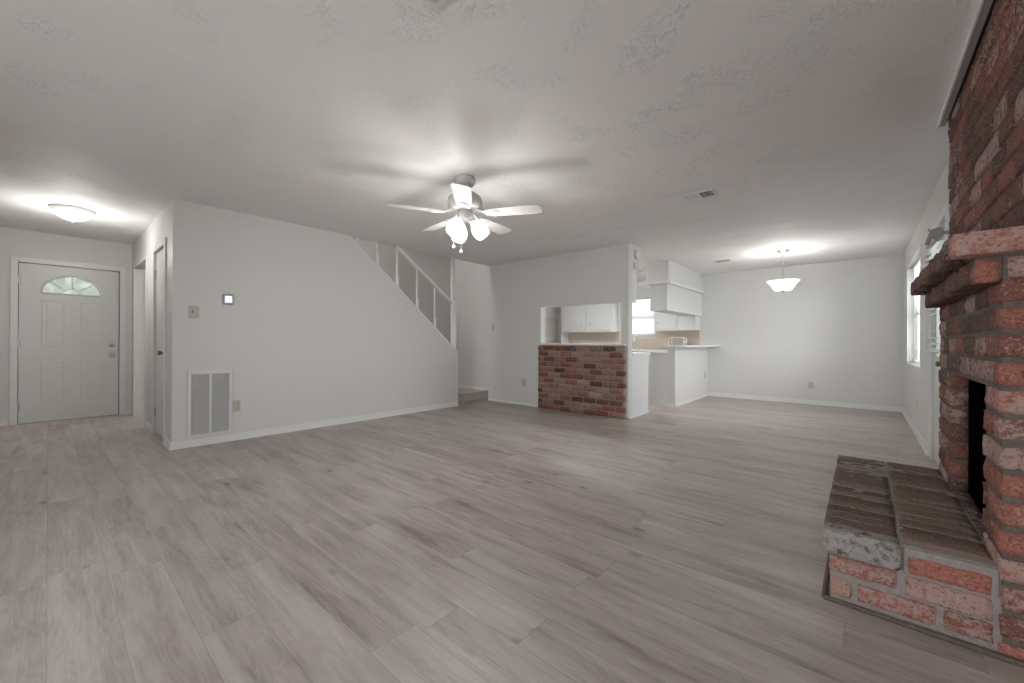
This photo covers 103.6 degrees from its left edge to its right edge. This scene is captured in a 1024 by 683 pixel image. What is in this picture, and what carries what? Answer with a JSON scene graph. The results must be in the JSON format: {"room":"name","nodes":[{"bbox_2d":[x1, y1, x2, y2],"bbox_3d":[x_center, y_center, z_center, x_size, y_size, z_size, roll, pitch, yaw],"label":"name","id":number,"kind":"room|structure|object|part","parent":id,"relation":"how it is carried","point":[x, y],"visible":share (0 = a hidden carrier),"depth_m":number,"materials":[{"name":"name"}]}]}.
{"room":"living room","nodes":[
{"label":"living room","id":0,"kind":"room"},
{"bbox_2d":[0,227,131,425],"bbox_3d":[-6.015,-0.181,5.296,0.120,2.440,6.100,0,0,41],"label":"wall","id":1,"kind":"structure","parent":0,"point":[13,242],"depth_m":5.22,"materials":[{"name":"paint"}]},
{"bbox_2d":[17,263,18,422],"bbox_3d":[-6.221,0.023,5.079,0.005,2.030,0.004,0,0,41],"label":"door frame","id":2,"kind":"structure","parent":1,"relation":"attached to","point":[18,263],"depth_m":5.08,"materials":[{"name":"grey wood"}]},
{"bbox_2d":[0,410,130,426],"bbox_3d":[-6.724,0.998,4.375,0.024,0.075,3.789,0,0,41],"label":"baseboard","id":3,"kind":"structure","parent":1,"relation":"attached to","point":[2,422],"depth_m":4.95,"materials":[{"name":"white wood"}]},
{"bbox_2d":[9,256,125,425],"bbox_3d":[-5.907,-0.009,5.409,0.134,2.097,1.037,0,0,41],"label":"trim","id":4,"kind":"structure","parent":1,"relation":"attached to","point":[14,260],"depth_m":5.07,"materials":[{"name":"white wood"}]},
{"bbox_2d":[17,263,118,424],"bbox_3d":[-5.891,0.026,5.392,0.141,2.028,0.917,0,0,41],"label":"door","id":5,"kind":"structure","parent":1,"relation":"in","point":[68,341],"depth_m":5.36,"materials":[{"name":"white paint"}]},
{"bbox_3d":[-5.993,0.522,5.262,0.004,0.525,0.202,0,0,41],"label":"panel","id":6,"kind":"part","parent":5,"relation":"part of","materials":[{"name":"white paint"}]},
{"bbox_3d":[-5.990,-0.236,5.263,0.004,0.600,0.202,0,0,41],"label":"panel","id":7,"kind":"part","parent":5,"relation":"part of","materials":[{"name":"white paint"}]},
{"bbox_3d":[-5.896,-0.748,5.405,0.004,0.245,0.536,0,0,41],"label":"pane","id":8,"kind":"part","parent":5,"relation":"part of","materials":[{"name":"clear glass"}]},
{"bbox_3d":[-5.763,0.523,5.527,0.004,0.525,0.215,0,0,41],"label":"panel","id":9,"kind":"part","parent":5,"relation":"part of","materials":[{"name":"white paint"}]},
{"bbox_3d":[-5.760,-0.234,5.528,0.004,0.600,0.215,0,0,41],"label":"panel","id":10,"kind":"part","parent":5,"relation":"part of","materials":[{"name":"white paint"}]},
{"bbox_2d":[131,201,170,439],"bbox_3d":[-4.384,-0.174,4.931,2.820,2.440,0.110,0,0,41],"label":"wall","id":11,"kind":"structure","parent":0,"point":[160,228],"depth_m":4.84,"materials":[{"name":"paint"}]},
{"bbox_2d":[133,255,146,427],"bbox_3d":[-4.867,-0.006,5.269,1.120,2.100,0.012,0,0,41],"label":"trim","id":12,"kind":"structure","parent":11,"relation":"attached to","point":[144,258],"depth_m":4.93,"materials":[{"name":"white wood"}]},
{"bbox_2d":[154,248,163,436],"bbox_3d":[-3.812,0.013,4.358,0.616,2.010,0.101,0,0,41],"label":"door","id":13,"kind":"structure","parent":11,"relation":"in","point":[158,410],"depth_m":4.42,"materials":[{"name":"white paint"}]},
{"bbox_2d":[151,237,166,442],"bbox_3d":[-3.812,-0.007,4.349,0.770,2.110,0.016,0,0,41],"label":"trim","id":14,"kind":"structure","parent":11,"relation":"attached to","point":[163,242],"depth_m":4.13,"materials":[{"name":"white wood"}]},
{"bbox_2d":[146,422,171,450],"bbox_3d":[-3.856,1.010,4.377,1.502,0.075,0.024,0,0,41],"label":"baseboard","id":15,"kind":"structure","parent":11,"relation":"attached to","point":[167,443],"depth_m":4.01,"materials":[{"name":"white wood"}]},
{"bbox_2d":[170,198,456,441],"bbox_3d":[-2.129,-0.164,5.313,0.082,2.440,3.646,0,0,41],"label":"wall","id":16,"kind":"structure","parent":0,"point":[314,329],"depth_m":4.72,"materials":[{"name":"paint"}]},
{"bbox_2d":[189,306,198,317],"bbox_3d":[-3.176,-0.295,4.028,0.022,0.124,0.084,0,0,41],"label":"light switch","id":17,"kind":"object","parent":16,"relation":"attached to","point":[193,310],"visible":1,"depth_m":4.03,"materials":[{"name":"grey plastic"}]},
{"bbox_2d":[186,369,232,439],"bbox_3d":[-3.090,0.632,4.132,0.021,0.678,0.397,0,0,41],"label":"air vent","id":18,"kind":"object","parent":16,"relation":"in","point":[209,393],"visible":1,"depth_m":4.12,"materials":[{"name":"white metal"}]},
{"bbox_2d":[223,294,232,304],"bbox_3d":[-2.988,-0.443,4.243,0.024,0.110,0.094,0,0,41],"label":"thermostat","id":19,"kind":"object","parent":16,"relation":"attached to","point":[227,298],"visible":1,"depth_m":4.24,"materials":[{"name":"white plastic"}]},
{"bbox_2d":[233,400,239,411],"bbox_3d":[-2.945,0.690,4.308,0.008,0.118,0.072,0,0,41],"label":"wall outlet","id":20,"kind":"object","parent":16,"relation":"attached to","point":[236,404],"visible":1,"depth_m":4.31,"materials":[{"name":"grey plastic"}]},
{"bbox_2d":[172,401,457,449],"bbox_3d":[-2.091,1.019,5.280,0.024,0.075,3.656,0,0,41],"label":"baseboard","id":21,"kind":"structure","parent":16,"relation":"attached to","point":[189,443],"depth_m":4.75,"materials":[{"name":"white wood"}]},
{"bbox_2d":[353,238,457,352],"bbox_3d":[-1.531,-0.595,5.999,0.102,1.570,1.853,0,0,41],"label":"trim","id":22,"kind":"structure","parent":16,"relation":"attached to","point":[353,238],"depth_m":6.04,"materials":[{"name":"white wood"}]},
{"bbox_2d":[354,237,455,348],"bbox_3d":[-1.516,-0.665,6.011,0.064,1.652,1.751,0,0,41],"label":"stair railing","id":23,"kind":"object","parent":22,"relation":"on","point":[399,249],"visible":0.96,"depth_m":6.34,"materials":[{"name":"white wood"}]},
{"bbox_3d":[-1.333,-0.998,6.224,0.040,0.758,1.052,0,0,41],"label":"handrail","id":24,"kind":"part","parent":23,"relation":"part of","materials":[{"name":"white wood"}]},
{"bbox_3d":[-0.975,-1.023,6.632,0.048,0.703,0.053,0,0,41],"label":"post","id":25,"kind":"part","parent":23,"relation":"part of","materials":[{"name":"white wood"}]},
{"bbox_3d":[-0.966,-0.254,6.645,0.064,0.836,0.070,0,0,41],"label":"newel post","id":26,"kind":"part","parent":23,"relation":"part of","materials":[{"name":"white wood"}]},
{"bbox_2d":[457,353,457,400],"bbox_3d":[-0.934,0.621,6.694,0.094,0.885,0.014,0,0,41],"label":"trim","id":27,"kind":"structure","parent":16,"relation":"attached to","point":[457,353],"depth_m":6.66,"materials":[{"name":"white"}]},
{"bbox_2d":[358,239,450,342],"bbox_3d":[-2.614,-1.394,6.362,0.100,4.900,4.363,0,0,41],"label":"wall","id":28,"kind":"structure","parent":0,"point":[438,268],"depth_m":7.42,"materials":[{"name":"grey paint"}]},
{"bbox_2d":[0,0,985,280],"bbox_3d":[-0.950,-1.479,4.596,8.677,0.200,11.918,0,0,41],"label":"ceiling","id":29,"kind":"structure","parent":0,"point":[812,124],"depth_m":2.50,"materials":[{"name":"white paint"}]},
{"bbox_2d":[48,203,95,221],"bbox_3d":[-4.629,-1.326,4.250,0.348,0.140,0.348,0,0,41],"label":"flush light","id":30,"kind":"object","parent":29,"relation":"attached to","point":[72,213],"visible":1,"depth_m":4.17,"materials":[{"name":"grey glass"}]},
{"bbox_3d":[-4.629,-1.379,4.250,0.348,0.034,0.348,0,0,41],"label":"plate","id":31,"kind":"part","parent":30,"relation":"part of","materials":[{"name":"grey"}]},
{"bbox_2d":[424,0,447,9],"bbox_3d":[-0.300,-1.373,1.506,0.236,0.014,0.230,0,0,41],"label":"ceiling vent","id":32,"kind":"object","parent":29,"relation":"in","point":[436,4],"visible":1,"depth_m":1.63,"materials":[{"name":"white metal"}]},
{"bbox_2d":[384,174,541,252],"bbox_3d":[-0.398,-1.056,3.430,1.251,0.645,1.251,0,0,41],"label":"ceiling fan","id":33,"kind":"object","parent":29,"relation":"hanging from","point":[464,202],"visible":1,"depth_m":3.33,"materials":[{"name":"grey"}]},
{"bbox_3d":[-0.778,-1.072,3.243,0.475,0.031,0.141,0,0,-22],"label":"blade","id":34,"kind":"part","parent":33,"relation":"part of","materials":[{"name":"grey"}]},
{"bbox_3d":[-0.661,-1.071,3.713,0.141,0.031,0.475,0,0,-40],"label":"blade","id":35,"kind":"part","parent":33,"relation":"part of","materials":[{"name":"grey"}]},
{"bbox_3d":[-0.463,-0.938,3.286,0.137,0.169,0.156,0,0,41],"label":"lamp shade","id":36,"kind":"part","parent":33,"relation":"part of","materials":[{"name":"white glass"}]},
{"bbox_3d":[-0.458,-0.937,3.511,0.153,0.169,0.140,0,0,41],"label":"lamp shade","id":37,"kind":"part","parent":33,"relation":"part of","materials":[{"name":"white glass"}]},
{"bbox_3d":[-0.367,-1.071,2.986,0.141,0.031,0.475,0,0,-4],"label":"blade","id":38,"kind":"part","parent":33,"relation":"part of","materials":[{"name":"grey"}]},
{"bbox_3d":[-0.265,-0.937,3.394,0.148,0.169,0.144,0,0,41],"label":"lamp shade","id":39,"kind":"part","parent":33,"relation":"part of","materials":[{"name":"white glass"}]},
{"bbox_3d":[-0.177,-1.069,3.747,0.141,0.031,0.475,0,0,32],"label":"blade","id":40,"kind":"part","parent":33,"relation":"part of","materials":[{"name":"grey wood"}]},
{"bbox_3d":[0.004,-1.069,3.297,0.475,0.031,0.141,0,0,14],"label":"blade","id":41,"kind":"part","parent":33,"relation":"part of","materials":[{"name":"grey wood"}]},
{"bbox_2d":[683,189,717,201],"bbox_3d":[1.760,-1.364,3.764,0.260,0.008,0.200,0,0,41],"label":"ceiling vent","id":42,"kind":"object","parent":29,"relation":"in","point":[708,193],"visible":1,"depth_m":3.76,"materials":[{"name":"white metal"}]},
{"bbox_2d":[713,259,731,262],"bbox_3d":[3.534,-1.353,6.773,0.260,0.008,0.170,0,0,41],"label":"ceiling vent","id":43,"kind":"object","parent":29,"relation":"in","point":[725,260],"visible":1,"depth_m":6.74,"materials":[{"name":"white metal"}]},
{"bbox_2d":[766,249,799,291],"bbox_3d":[4.036,-1.043,6.006,0.426,0.625,0.426,0,0,41],"label":"pendant light","id":44,"kind":"object","parent":29,"relation":"hanging from","point":[782,285],"visible":1,"depth_m":5.91,"materials":[{"name":"white glass"}]},
{"bbox_3d":[4.035,-0.831,6.005,0.426,0.146,0.426,0,0,41],"label":"lamp shade","id":45,"kind":"part","parent":44,"relation":"part of","materials":[{"name":"white glass"}]},
{"bbox_2d":[0,394,1023,682],"bbox_3d":[-0.818,1.121,4.467,9.057,0.120,11.978,0,0,41],"label":"floor","id":46,"kind":"structure","parent":0,"point":[487,541],"depth_m":2.00,"materials":[{"name":"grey laminate"}]},
{"bbox_2d":[458,387,488,403],"bbox_3d":[-1.830,-0.054,6.441,0.986,2.226,3.201,0,0,41],"label":"staircase","id":47,"kind":"structure","parent":46,"relation":"on","point":[465,395],"depth_m":7.13,"materials":[{"name":"brown wood"}]},
{"bbox_2d":[560,307,568,342],"bbox_3d":[1.324,-0.141,10.128,0.028,2.438,0.332,0,0,41],"label":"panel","id":48,"kind":"object","parent":46,"relation":"on","point":[564,336],"visible":0.11,"depth_m":10.06,"materials":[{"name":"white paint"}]},
{"bbox_2d":[536,343,626,418],"bbox_3d":[1.040,0.551,6.107,1.530,1.041,0.257,0,0,41],"label":"breakfast bar","id":49,"kind":"object","parent":46,"relation":"on","point":[590,379],"visible":1,"depth_m":5.97,"materials":[{"name":"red brick"}]},
{"bbox_2d":[632,355,648,417],"bbox_3d":[1.070,0.636,6.591,2.170,0.872,0.591,0,0,41],"label":"base cabinet","id":50,"kind":"object","parent":46,"relation":"on","point":[639,362],"visible":0.16,"depth_m":5.86,"materials":[{"name":"white paint"}]},
{"bbox_2d":[632,352,649,355],"bbox_3d":[1.077,0.180,6.594,2.175,0.036,0.602,0,0,41],"label":"countertop","id":51,"kind":"structure","parent":50,"relation":"on","point":[633,353],"depth_m":5.94,"materials":[{"name":"laminate"}]},
{"bbox_3d":[1.877,1.060,5.878,0.014,0.030,0.577,0,0,41],"label":"trim","id":52,"kind":"part","parent":50,"relation":"part of","materials":[{"name":"white wood"}]},
{"bbox_2d":[632,351,648,393],"bbox_3d":[2.424,0.645,8.965,3.138,0.872,0.614,0,0,41],"label":"base cabinet","id":53,"kind":"object","parent":46,"relation":"on","point":[632,351],"visible":0.02,"depth_m":8.24,"materials":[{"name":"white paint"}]},
{"bbox_3d":[2.682,0.607,8.346,0.580,0.710,0.017,0,0,41],"label":"door","id":54,"kind":"part","parent":53,"relation":"part of","materials":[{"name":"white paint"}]},
{"bbox_2d":[632,349,666,351],"bbox_3d":[2.420,0.189,8.959,3.138,0.036,0.630,0,0,41],"label":"countertop","id":55,"kind":"structure","parent":53,"relation":"on","point":[639,350],"depth_m":8.34,"materials":[{"name":"laminate"}]},
{"bbox_2d":[668,337,686,344],"bbox_3d":[3.386,0.042,8.239,0.320,0.263,0.180,0,0,41],"label":"dish rack","id":56,"kind":"object","parent":55,"relation":"on","point":[683,341],"visible":0.51,"depth_m":8.28,"materials":[{"name":"white plastic"}]},
{"bbox_3d":[3.443,0.055,8.305,0.270,0.200,0.006,0,0,41],"label":"panel","id":57,"kind":"part","parent":56,"relation":"part of","materials":[{"name":"grey metal"}]},
{"bbox_2d":[649,353,666,404],"bbox_3d":[2.882,0.645,7.348,0.328,0.872,1.188,0,0,41],"label":"base cabinet","id":58,"kind":"object","parent":46,"relation":"on","point":[657,362],"visible":0.56,"depth_m":6.90,"materials":[{"name":"white paint"}]},
{"bbox_2d":[647,351,666,353],"bbox_3d":[2.870,0.189,7.341,0.340,0.036,1.208,0,0,41],"label":"countertop","id":59,"kind":"structure","parent":58,"relation":"on","point":[658,352],"depth_m":6.86,"materials":[{"name":"laminate"}]},
{"bbox_2d":[821,0,1023,667],"bbox_3d":[2.240,-0.145,1.788,1.290,2.444,1.653,0,0,41],"label":"fireplace","id":60,"kind":"object","parent":46,"relation":"on","point":[937,553],"visible":1,"depth_m":1.55,"materials":[{"name":"red brick"}]},
{"bbox_3d":[2.002,1.062,1.983,0.680,0.020,1.452,0,0,41],"label":"shoe moulding","id":61,"kind":"part","parent":60,"relation":"part of","materials":[{"name":"wood"}]},
{"bbox_3d":[2.347,0.242,2.053,0.034,0.142,0.014,0,0,-40],"label":"damper handle","id":62,"kind":"part","parent":60,"relation":"part of","materials":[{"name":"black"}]},
{"bbox_2d":[455,243,631,418],"bbox_3d":[0.236,-1.381,6.854,3.757,4.900,0.120,0,0,41],"label":"wall","id":63,"kind":"structure","parent":0,"point":[514,297],"depth_m":6.82,"materials":[{"name":"paint"}]},
{"bbox_2d":[458,385,488,389],"bbox_3d":[-0.795,0.873,7.651,0.966,0.025,0.012,0,0,41],"label":"baseboard","id":64,"kind":"structure","parent":63,"relation":"attached to","point":[458,385],"depth_m":7.56,"materials":[{"name":"white wood"}]},
{"bbox_2d":[488,399,537,406],"bbox_3d":[-0.011,1.053,6.961,1.122,0.030,0.024,0,0,41],"label":"baseboard","id":65,"kind":"structure","parent":63,"relation":"attached to","point":[511,402],"depth_m":6.91,"materials":[{"name":"white wood"}]},
{"bbox_2d":[632,269,635,302],"bbox_3d":[1.692,-0.786,5.756,0.116,0.459,0.138,0,0,41],"label":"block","id":66,"kind":"object","parent":63,"relation":"attached to","point":[633,271],"visible":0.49,"depth_m":5.72,"materials":[{"name":"white paint"}]},
{"bbox_2d":[545,318,557,342],"bbox_3d":[0.756,0.243,9.994,0.028,1.665,1.278,0,0,41],"label":"wall","id":67,"kind":"structure","parent":0,"point":[551,325],"depth_m":10.26,"materials":[{"name":"grey paint"}]},
{"bbox_2d":[545,307,556,318],"bbox_3d":[0.685,-0.935,10.083,0.357,0.680,1.210,0,0,41],"label":"upper cabinet","id":68,"kind":"object","parent":67,"relation":"attached to","point":[551,312],"visible":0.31,"depth_m":10.22,"materials":[{"name":"white paint"}]},
{"bbox_2d":[632,244,702,290],"bbox_3d":[2.078,-1.185,7.515,1.870,0.355,3.296,0,0,41],"label":"wall","id":69,"kind":"structure","parent":0,"point":[662,270],"depth_m":6.86,"materials":[{"name":"paint"}]},
{"bbox_2d":[634,250,639,259],"bbox_3d":[1.786,-1.236,5.741,0.043,0.132,0.132,0,0,41],"label":"smoke detector","id":70,"kind":"object","parent":69,"relation":"attached to","point":[636,252],"visible":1,"depth_m":5.71,"materials":[{"name":"grey plastic"}]},
{"bbox_2d":[633,262,646,271],"bbox_3d":[1.854,-1.068,5.810,0.036,0.095,0.387,0,0,45],"label":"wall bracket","id":71,"kind":"object","parent":69,"relation":"attached to","point":[634,264],"visible":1,"depth_m":5.71,"materials":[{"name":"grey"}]},
{"bbox_2d":[638,280,705,315],"bbox_3d":[3.038,-0.760,7.551,0.555,0.484,1.978,0,0,41],"label":"upper cabinet","id":72,"kind":"object","parent":69,"relation":"attached to","point":[669,297],"visible":0.94,"depth_m":7.01,"materials":[{"name":"white paint"}]},
{"bbox_2d":[667,347,706,403],"bbox_3d":[3.265,0.590,7.436,0.130,0.985,1.846,0,0,41],"label":"wall","id":73,"kind":"structure","parent":0,"point":[686,366],"depth_m":7.09,"materials":[{"name":"paint"}]},
{"bbox_2d":[666,394,707,406],"bbox_3d":[3.263,1.060,7.426,0.166,0.045,1.858,0,0,41],"label":"baseboard","id":74,"kind":"structure","parent":73,"relation":"attached to","point":[704,395],"depth_m":7.12,"materials":[{"name":"white wood"}]},
{"bbox_2d":[665,345,720,346],"bbox_3d":[3.336,0.084,7.347,0.395,0.025,1.888,0,0,41],"label":"bar","id":75,"kind":"object","parent":73,"relation":"on","point":[665,345],"visible":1,"depth_m":6.97,"materials":[{"name":"laminate"}]},
{"bbox_2d":[557,255,903,406],"bbox_3d":[3.556,-0.134,8.493,7.023,2.440,0.152,0,0,41],"label":"wall","id":76,"kind":"structure","parent":0,"point":[839,329],"depth_m":7.05,"materials":[{"name":"paint"}]},
{"bbox_2d":[562,303,618,332],"bbox_3d":[1.841,-0.746,9.652,1.350,1.050,0.376,0,0,41],"label":"upper cabinet","id":77,"kind":"object","parent":76,"relation":"attached to","point":[598,317],"visible":0.75,"depth_m":9.44,"materials":[{"name":"white paint"}]},
{"bbox_3d":[1.511,-0.749,9.742,0.635,0.985,0.017,0,0,41],"label":"door","id":78,"kind":"part","parent":77,"relation":"part of","materials":[{"name":"white paint"}]},
{"bbox_3d":[1.994,-0.748,9.322,0.565,0.985,0.017,0,0,41],"label":"door","id":79,"kind":"part","parent":77,"relation":"part of","materials":[{"name":"white paint"}]},
{"bbox_2d":[632,299,655,335],"bbox_3d":[2.874,-0.547,9.067,0.778,0.860,0.155,0,0,41],"label":"window","id":80,"kind":"structure","parent":76,"relation":"in","point":[643,299],"depth_m":8.98,"materials":[{"name":"white"}]},
{"bbox_2d":[632,298,654,334],"bbox_3d":[2.865,-0.560,9.072,0.738,0.823,0.032,0,0,41],"label":"window blind","id":81,"kind":"object","parent":80,"relation":"attached to","point":[648,328],"visible":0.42,"depth_m":9.02,"materials":[{"name":"white plastic"}]},
{"bbox_2d":[654,312,682,330],"bbox_3d":[3.260,-0.743,8.419,0.470,1.045,0.376,0,0,41],"label":"upper cabinet","id":82,"kind":"object","parent":76,"relation":"attached to","point":[662,321],"visible":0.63,"depth_m":8.30,"materials":[{"name":"white paint"}]},
{"bbox_3d":[3.162,-0.746,8.306,0.410,0.980,0.017,0,0,41],"label":"door","id":83,"kind":"part","parent":82,"relation":"part of","materials":[{"name":"white paint"}]},
{"bbox_2d":[678,316,699,329],"bbox_3d":[3.587,-0.371,8.172,0.339,0.282,0.318,0,0,41],"label":"upper cabinet","id":84,"kind":"object","parent":76,"relation":"attached to","point":[684,322],"visible":0.99,"depth_m":8.05,"materials":[{"name":"white paint"}]},
{"bbox_2d":[707,392,902,411],"bbox_3d":[4.978,1.053,7.151,2.831,0.075,0.024,0,0,41],"label":"baseboard","id":85,"kind":"structure","parent":76,"relation":"attached to","point":[775,399],"depth_m":6.97,"materials":[{"name":"white wood"}]},
{"bbox_2d":[808,381,813,388],"bbox_3d":[5.180,0.754,6.986,0.072,0.118,0.008,0,0,41],"label":"wall outlet","id":86,"kind":"object","parent":76,"relation":"attached to","point":[810,384],"visible":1,"depth_m":6.98,"materials":[{"name":"grey plastic"}]},
{"bbox_2d":[904,157,949,459],"bbox_3d":[2.281,-0.149,1.780,0.140,2.440,11.678,0,0,41],"label":"wall","id":87,"kind":"structure","parent":0,"point":[916,382],"depth_m":4.43,"materials":[{"name":"paint"}]},
{"bbox_2d":[907,297,919,368],"bbox_3d":[5.079,-0.370,5.008,0.152,1.345,1.680,0,0,41],"label":"window","id":88,"kind":"structure","parent":87,"relation":"in","point":[915,364],"depth_m":5.58,"materials":[{"name":"white"}]},
{"bbox_3d":[5.061,0.296,5.020,0.112,0.014,1.680,0,0,41],"label":"sill","id":89,"kind":"part","parent":88,"relation":"part of","materials":[{"name":"white wood"}]},
{"bbox_2d":[913,258,919,362],"bbox_3d":[5.078,-0.381,5.009,0.032,1.303,1.650,0,0,41],"label":"window blind","id":90,"kind":"object","parent":88,"relation":"attached to","point":[916,268],"visible":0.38,"depth_m":5.33,"materials":[{"name":"white plastic"}]},
{"bbox_3d":[5.118,-0.371,4.974,0.050,1.343,1.680,0,0,41],"label":"frame","id":91,"kind":"part","parent":88,"relation":"part of","materials":[{"name":"white"}]},
{"bbox_2d":[907,244,920,370],"bbox_3d":[5.028,-0.370,5.052,0.008,1.381,1.716,0,0,41],"label":"trim","id":92,"kind":"structure","parent":87,"relation":"attached to","point":[919,247],"depth_m":4.88,"materials":[{"name":"white wood"}]},
{"bbox_2d":[902,407,928,456],"bbox_3d":[4.969,1.050,5.002,0.024,0.075,3.278,0,0,41],"label":"baseboard","id":93,"kind":"structure","parent":87,"relation":"attached to","point":[922,442],"depth_m":4.54,"materials":[{"name":"white wood"}]},
{"bbox_2d":[924,223,944,353],"bbox_3d":[3.578,-0.406,3.424,0.042,1.000,0.860,0,0,41],"label":"window blind","id":94,"kind":"object","parent":87,"relation":"attached to","point":[935,249],"visible":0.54,"depth_m":3.42,"materials":[{"name":"white plastic"}]},
{"bbox_3d":[3.568,-0.401,3.433,0.002,0.990,0.655,0,0,41],"label":"cord","id":95,"kind":"part","parent":94,"relation":"part of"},
{"bbox_3d":[3.576,0.087,3.423,0.024,0.014,0.860,0,0,41],"label":"rail","id":96,"kind":"part","parent":94,"relation":"part of","materials":[{"name":"white plastic"}]},
{"bbox_2d":[924,227,948,244],"bbox_3d":[3.001,-0.743,2.829,0.152,0.118,0.027,0,0,41],"label":"curtain bracket","id":97,"kind":"object","parent":87,"relation":"attached to","point":[936,233],"visible":0.94,"depth_m":2.83,"materials":[{"name":"grey metal"}]},
{"bbox_3d":[2.961,-0.728,2.863,0.048,0.088,0.024,0,0,41],"label":"arm","id":98,"kind":"part","parent":97,"relation":"part of","materials":[{"name":"grey metal"}]},
{"bbox_3d":[3.013,-0.757,2.821,0.123,0.091,0.025,0,0,41],"label":"bracket plate","id":99,"kind":"part","parent":97,"relation":"part of","materials":[{"name":"grey metal"}]},
{"bbox_2d":[929,201,949,459],"bbox_3d":[3.544,0.024,3.352,0.016,2.110,1.020,0,0,41],"label":"trim","id":100,"kind":"structure","parent":87,"relation":"attached to","point":[944,213],"depth_m":3.68,"materials":[{"name":"white wood"}]},
{"bbox_2d":[934,223,944,465],"bbox_3d":[3.551,0.059,3.346,0.106,2.020,0.850,0,0,41],"label":"door","id":101,"kind":"structure","parent":87,"relation":"in","point":[937,321],"depth_m":3.54,"materials":[{"name":"white paint"}]},
{"bbox_3d":[3.671,0.590,3.474,0.004,0.660,0.295,0,0,41],"label":"panel","id":102,"kind":"part","parent":101,"relation":"part of","materials":[{"name":"white paint"}]},
{"bbox_2d":[937,0,992,128],"bbox_3d":[2.044,-1.358,1.778,0.027,0.024,1.955,0,0,41],"label":"trim","id":103,"kind":"structure","parent":87,"relation":"attached to","point":[987,4],"depth_m":1.90,"materials":[{"name":"grey wood"}]},
{"bbox_2d":[947,0,995,120],"bbox_3d":[2.056,-1.368,1.758,0.018,0.004,1.940,0,0,41],"label":"trim","id":104,"kind":"structure","parent":87,"relation":"attached to","point":[994,1],"depth_m":1.90,"materials":[{"name":"grey wood"}]}
]}

